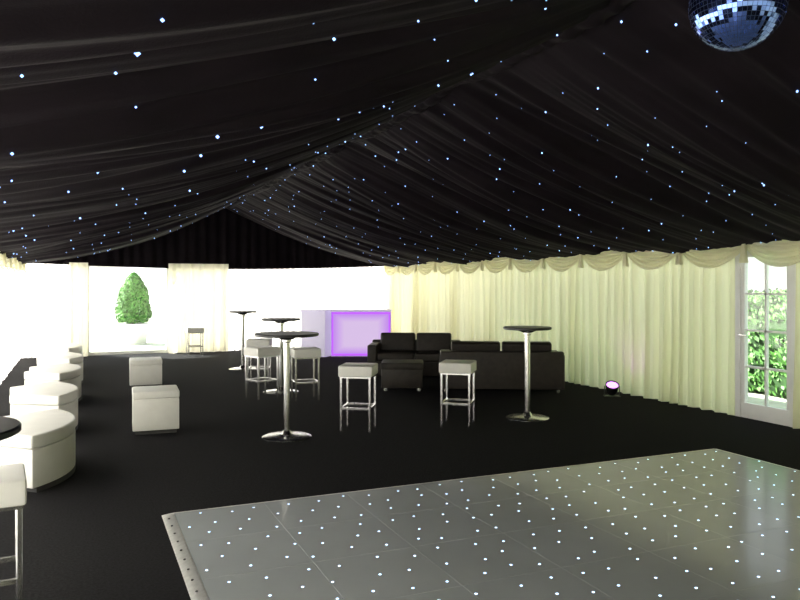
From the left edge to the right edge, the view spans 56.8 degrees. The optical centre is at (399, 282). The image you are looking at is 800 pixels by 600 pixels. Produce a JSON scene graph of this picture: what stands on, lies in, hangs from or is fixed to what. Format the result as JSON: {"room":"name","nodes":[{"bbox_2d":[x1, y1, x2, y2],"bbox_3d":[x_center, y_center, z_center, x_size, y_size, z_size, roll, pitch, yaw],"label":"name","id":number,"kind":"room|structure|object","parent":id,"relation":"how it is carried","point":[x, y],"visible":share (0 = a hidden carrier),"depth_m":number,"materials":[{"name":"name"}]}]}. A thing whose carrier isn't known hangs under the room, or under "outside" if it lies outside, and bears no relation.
{"room":"event hall","nodes":[
{"label":"event hall","id":0,"kind":"room"},
{"bbox_2d":[0,267,20,383],"bbox_3d":[-4.079,0.565,6.407,0.108,2.130,21.000,0,0,-23],"label":"wall","id":1,"kind":"structure","parent":0,"point":[10,317],"depth_m":13.63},
{"bbox_2d":[0,253,26,273],"bbox_3d":[-3.943,-0.330,6.435,0.104,0.300,20.857,0,0,-23],"label":"trim","id":2,"kind":"structure","parent":1,"relation":"attached to","point":[13,264],"depth_m":12.20,"materials":[{"name":"beige fabric"}]},
{"bbox_2d":[20,263,386,357],"bbox_3d":[-4.305,0.565,17.753,8.600,2.130,0.106,0,0,-23],"label":"wall","id":3,"kind":"structure","parent":0,"point":[44,290],"depth_m":18.08,"materials":[{"name":"white paint"}]},
{"bbox_2d":[69,262,87,356],"bbox_3d":[-7.086,0.585,16.324,0.377,2.070,0.180,0,0,-32],"label":"window curtain","id":4,"kind":"object","parent":3,"relation":"hanging from","point":[78,272],"visible":0.84,"depth_m":16.31,"materials":[{"name":"white fabric"}]},
{"bbox_2d":[88,266,167,355],"bbox_3d":[-6.220,0.605,16.954,1.750,2.050,0.060,0,0,-23],"label":"window","id":5,"kind":"structure","parent":3,"relation":"in","point":[166,349],"depth_m":16.99,"materials":[{"name":"white plastic"}]},
{"bbox_2d":[168,263,228,352],"bbox_3d":[-4.707,0.585,17.335,1.370,2.070,0.170,0,0,-23],"label":"window curtain","id":6,"kind":"object","parent":3,"relation":"hanging from","point":[197,293],"visible":0.94,"depth_m":17.31,"materials":[{"name":"white fabric"}]},
{"bbox_2d":[39,208,382,268],"bbox_3d":[-4.272,-1.100,17.677,8.700,1.540,0.060,0,0,-23],"label":"gable","id":7,"kind":"object","parent":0,"point":[224,236],"depth_m":17.69,"materials":[{"name":"black fabric"}]},
{"bbox_2d":[0,0,799,266],"bbox_3d":[-0.124,-1.120,8.091,8.760,1.507,21.050,0,0,-23],"label":"ceiling","id":8,"kind":"structure","parent":0,"point":[229,70],"depth_m":5.32,"materials":[{"name":"black fabric"}]},
{"bbox_2d":[4,0,797,264],"bbox_3d":[-0.066,-1.099,7.964,8.416,1.470,20.434,0,0,-23],"label":"fairy lights","id":9,"kind":"object","parent":8,"relation":"hanging from","point":[137,54],"visible":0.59,"depth_m":5.34},
{"bbox_2d":[223,0,636,208],"bbox_3d":[-0.133,-1.768,8.114,0.178,0.204,20.800,0,0,-23],"label":"trim","id":10,"kind":"structure","parent":8,"relation":"attached to","point":[598,18],"depth_m":6.17,"materials":[{"name":"black fabric"}]},
{"bbox_2d":[688,0,788,51],"bbox_3d":[1.733,-1.471,3.801,0.473,0.542,0.471,0,0,-23],"label":"ball","id":11,"kind":"object","parent":8,"relation":"hanging from","point":[723,25],"visible":1,"depth_m":3.68,"materials":[{"name":"mirror glass"},{"name":"black plastic"}]},
{"bbox_2d":[0,349,799,599],"bbox_3d":[-0.134,1.644,8.114,8.900,0.092,21.300,0,0,-23],"label":"floor","id":12,"kind":"structure","parent":0,"point":[99,533],"depth_m":5.52,"materials":[{"name":"black carpet"}]},
{"bbox_2d":[0,416,21,440],"bbox_3d":[-1.702,1.080,2.674,0.596,1.100,0.596,0,0,-23],"label":"table","id":13,"kind":"object","parent":12,"relation":"on","point":[9,427],"visible":1,"depth_m":2.73,"materials":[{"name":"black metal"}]},
{"bbox_2d":[0,463,26,599],"bbox_3d":[-1.983,1.270,3.500,0.380,0.720,0.380,0,0,-28],"label":"bar stool","id":14,"kind":"object","parent":12,"relation":"on","point":[13,482],"visible":1,"depth_m":3.42,"materials":[{"name":"white leather"}]},
{"bbox_2d":[0,409,75,492],"bbox_3d":[-3.145,1.405,6.306,0.688,0.450,1.319,0,0,-17],"label":"bench","id":15,"kind":"object","parent":12,"relation":"on","point":[45,444],"visible":0.74,"depth_m":5.92,"materials":[{"name":"white leather"}]},
{"bbox_2d":[9,381,77,429],"bbox_3d":[-3.977,1.405,8.277,0.688,0.450,1.319,0,0,-27],"label":"bench","id":16,"kind":"object","parent":12,"relation":"on","point":[53,394],"visible":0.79,"depth_m":7.86,"materials":[{"name":"white leather"}]},
{"bbox_2d":[24,363,80,401],"bbox_3d":[-4.792,1.405,10.259,0.688,0.450,1.319,0,0,-20],"label":"bench","id":17,"kind":"object","parent":12,"relation":"on","point":[65,372],"visible":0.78,"depth_m":9.87,"materials":[{"name":"white leather"}]},
{"bbox_2d":[37,352,82,383],"bbox_3d":[-5.544,1.405,12.073,0.688,0.450,1.319,0,0,-26],"label":"bench","id":18,"kind":"object","parent":12,"relation":"on","point":[61,357],"visible":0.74,"depth_m":11.72,"materials":[{"name":"white leather"}]},
{"bbox_2d":[42,343,82,354],"bbox_3d":[-6.346,1.405,13.925,0.688,0.450,1.319,0,0,-23],"label":"bench","id":19,"kind":"object","parent":12,"relation":"on","point":[66,347],"visible":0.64,"depth_m":13.54,"materials":[{"name":"white leather"}]},
{"bbox_2d":[129,357,161,387],"bbox_3d":[-4.044,1.415,11.761,0.486,0.430,0.506,0,0,-20],"label":"cube pouffe","id":20,"kind":"object","parent":12,"relation":"on","point":[143,371],"visible":0.99,"depth_m":11.54,"materials":[{"name":"white leather"}]},
{"bbox_2d":[132,385,179,434],"bbox_3d":[-2.717,1.400,8.217,0.486,0.460,0.506,0,0,-20],"label":"cube pouffe","id":21,"kind":"object","parent":12,"relation":"on","point":[155,409],"visible":1,"depth_m":7.99,"materials":[{"name":"white leather"}]},
{"bbox_2d":[186,327,203,356],"bbox_3d":[-4.586,1.313,16.539,0.361,0.634,0.361,0,0,-23],"label":"bar stool","id":22,"kind":"object","parent":12,"relation":"on","point":[189,330],"visible":1,"depth_m":16.44,"materials":[{"name":"white leather"}]},
{"bbox_2d":[229,311,256,370],"bbox_3d":[-2.975,1.080,14.000,0.520,1.100,0.520,0,0,-23],"label":"table","id":23,"kind":"object","parent":12,"relation":"on","point":[242,314],"visible":0.9,"depth_m":13.97,"materials":[{"name":"silver metal"}]},
{"bbox_2d":[246,338,271,384],"bbox_3d":[-2.286,1.270,12.031,0.380,0.720,0.380,0,0,-3],"label":"bar stool","id":24,"kind":"object","parent":12,"relation":"on","point":[251,341],"visible":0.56,"depth_m":11.86,"materials":[{"name":"white leather"}]},
{"bbox_2d":[244,345,279,399],"bbox_3d":[-1.966,1.270,10.536,0.380,0.720,0.380,0,0,-43],"label":"bar stool","id":25,"kind":"object","parent":12,"relation":"on","point":[258,352],"visible":1,"depth_m":10.45,"materials":[{"name":"white leather"}]},
{"bbox_2d":[261,318,299,394],"bbox_3d":[-1.780,1.080,11.063,0.576,1.100,0.576,0,0,-23],"label":"table","id":26,"kind":"object","parent":12,"relation":"on","point":[280,321],"visible":0.8,"depth_m":11.03,"materials":[{"name":"silver metal"}]},
{"bbox_2d":[254,331,318,441],"bbox_3d":[-1.198,1.080,7.828,0.676,1.100,0.676,0,0,-23],"label":"table","id":27,"kind":"object","parent":12,"relation":"on","point":[286,435],"visible":1,"depth_m":7.79,"materials":[{"name":"silver metal"}]},
{"bbox_2d":[290,347,320,401],"bbox_3d":[-1.330,1.270,10.375,0.380,0.720,0.380,0,0,-18],"label":"bar stool","id":28,"kind":"object","parent":12,"relation":"on","point":[313,353],"visible":0.97,"depth_m":10.25,"materials":[{"name":"white leather"}]},
{"bbox_2d":[300,309,391,356],"bbox_3d":[-1.207,1.110,16.606,2.044,1.040,0.753,0,0,0],"label":"bar counter","id":29,"kind":"object","parent":12,"relation":"on","point":[342,332],"depth_m":16.32,"materials":[{"name":"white plastic"}]},
{"bbox_2d":[338,363,377,431],"bbox_3d":[-0.465,1.270,8.276,0.380,0.720,0.380,0,0,9],"label":"bar stool","id":30,"kind":"object","parent":12,"relation":"on","point":[348,371],"visible":1,"depth_m":8.12,"materials":[{"name":"white leather"}]},
{"bbox_2d":[381,359,422,390],"bbox_3d":[0.037,1.415,11.370,0.640,0.430,0.570,0,0,2],"label":"footstool","id":31,"kind":"object","parent":12,"relation":"on","point":[395,373],"visible":1,"depth_m":11.10,"materials":[{"name":"brown leather"}]},
{"bbox_2d":[367,332,459,377],"bbox_3d":[0.269,1.256,12.972,1.600,0.749,0.815,0,0,5],"label":"sofa","id":32,"kind":"object","parent":12,"relation":"on","point":[427,347],"visible":0.66,"depth_m":13.03,"materials":[{"name":"brown leather"}]},
{"bbox_2d":[439,360,475,426],"bbox_3d":[0.672,1.270,8.594,0.380,0.720,0.380,0,0,15],"label":"bar stool","id":33,"kind":"object","parent":12,"relation":"on","point":[446,367],"visible":1,"depth_m":8.45,"materials":[{"name":"white leather"}]},
{"bbox_2d":[440,341,564,392],"bbox_3d":[1.538,1.256,11.379,1.850,0.749,0.815,0,0,4],"label":"sofa","id":34,"kind":"object","parent":12,"relation":"on","point":[495,368],"visible":0.82,"depth_m":10.98,"materials":[{"name":"brown leather"}]},
{"bbox_2d":[503,326,551,421],"bbox_3d":[1.538,1.080,8.936,0.576,1.100,0.576,0,0,-23],"label":"table","id":35,"kind":"object","parent":12,"relation":"on","point":[527,416],"visible":1,"depth_m":8.90,"materials":[{"name":"silver metal"}]},
{"bbox_2d":[603,380,620,396],"bbox_3d":[3.046,1.518,10.627,0.220,0.224,0.214,0,0,7],"label":"uplighter","id":36,"kind":"object","parent":12,"relation":"on","point":[612,387],"visible":1,"depth_m":10.59,"materials":[{"name":"black plastic"}]},
{"bbox_2d":[386,250,799,428],"bbox_3d":[3.813,0.565,9.822,0.207,2.130,21.000,0,0,-23],"label":"curtain","id":37,"kind":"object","parent":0,"point":[666,333],"depth_m":11.11,"materials":[{"name":"beige fabric"}]},
{"bbox_2d":[384,240,799,275],"bbox_3d":[3.698,-0.330,9.742,0.104,0.300,20.857,0,0,-23],"label":"valance","id":38,"kind":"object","parent":37,"relation":"attached to","point":[784,253],"depth_m":10.50,"materials":[{"name":"beige fabric"}]},
{"bbox_2d":[735,251,795,426],"bbox_3d":[4.293,0.620,8.701,0.139,2.020,0.840,0,0,-23],"label":"door","id":39,"kind":"structure","parent":37,"relation":"in","point":[743,408],"depth_m":8.79,"materials":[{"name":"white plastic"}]},
{"label":"outside","id":40,"kind":"structure","parent":0,"visible":0},
{"bbox_2d":[89,306,786,408],"bbox_3d":[-0.424,1.700,8.533,90.000,0.001,90.000,0,0,-23],"label":"lawn","id":41,"kind":"structure","parent":40,"point":[103,330],"depth_m":23.08,"materials":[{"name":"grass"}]},
{"bbox_2d":[114,272,151,344],"bbox_3d":[-7.470,0.693,20.739,1.038,2.015,1.008,0,0,-23],"label":"topiary bush","id":42,"kind":"object","parent":41,"relation":"on","point":[133,309],"visible":1,"depth_m":20.43,"materials":[{"name":"green plant"}]},
{"bbox_2d":[748,288,786,398],"bbox_3d":[5.899,0.884,11.262,1.129,1.689,10.147,0,0,-23],"label":"hedge","id":43,"kind":"object","parent":41,"relation":"on","point":[756,303],"visible":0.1,"depth_m":11.10,"materials":[{"name":"green plant"}]}
]}

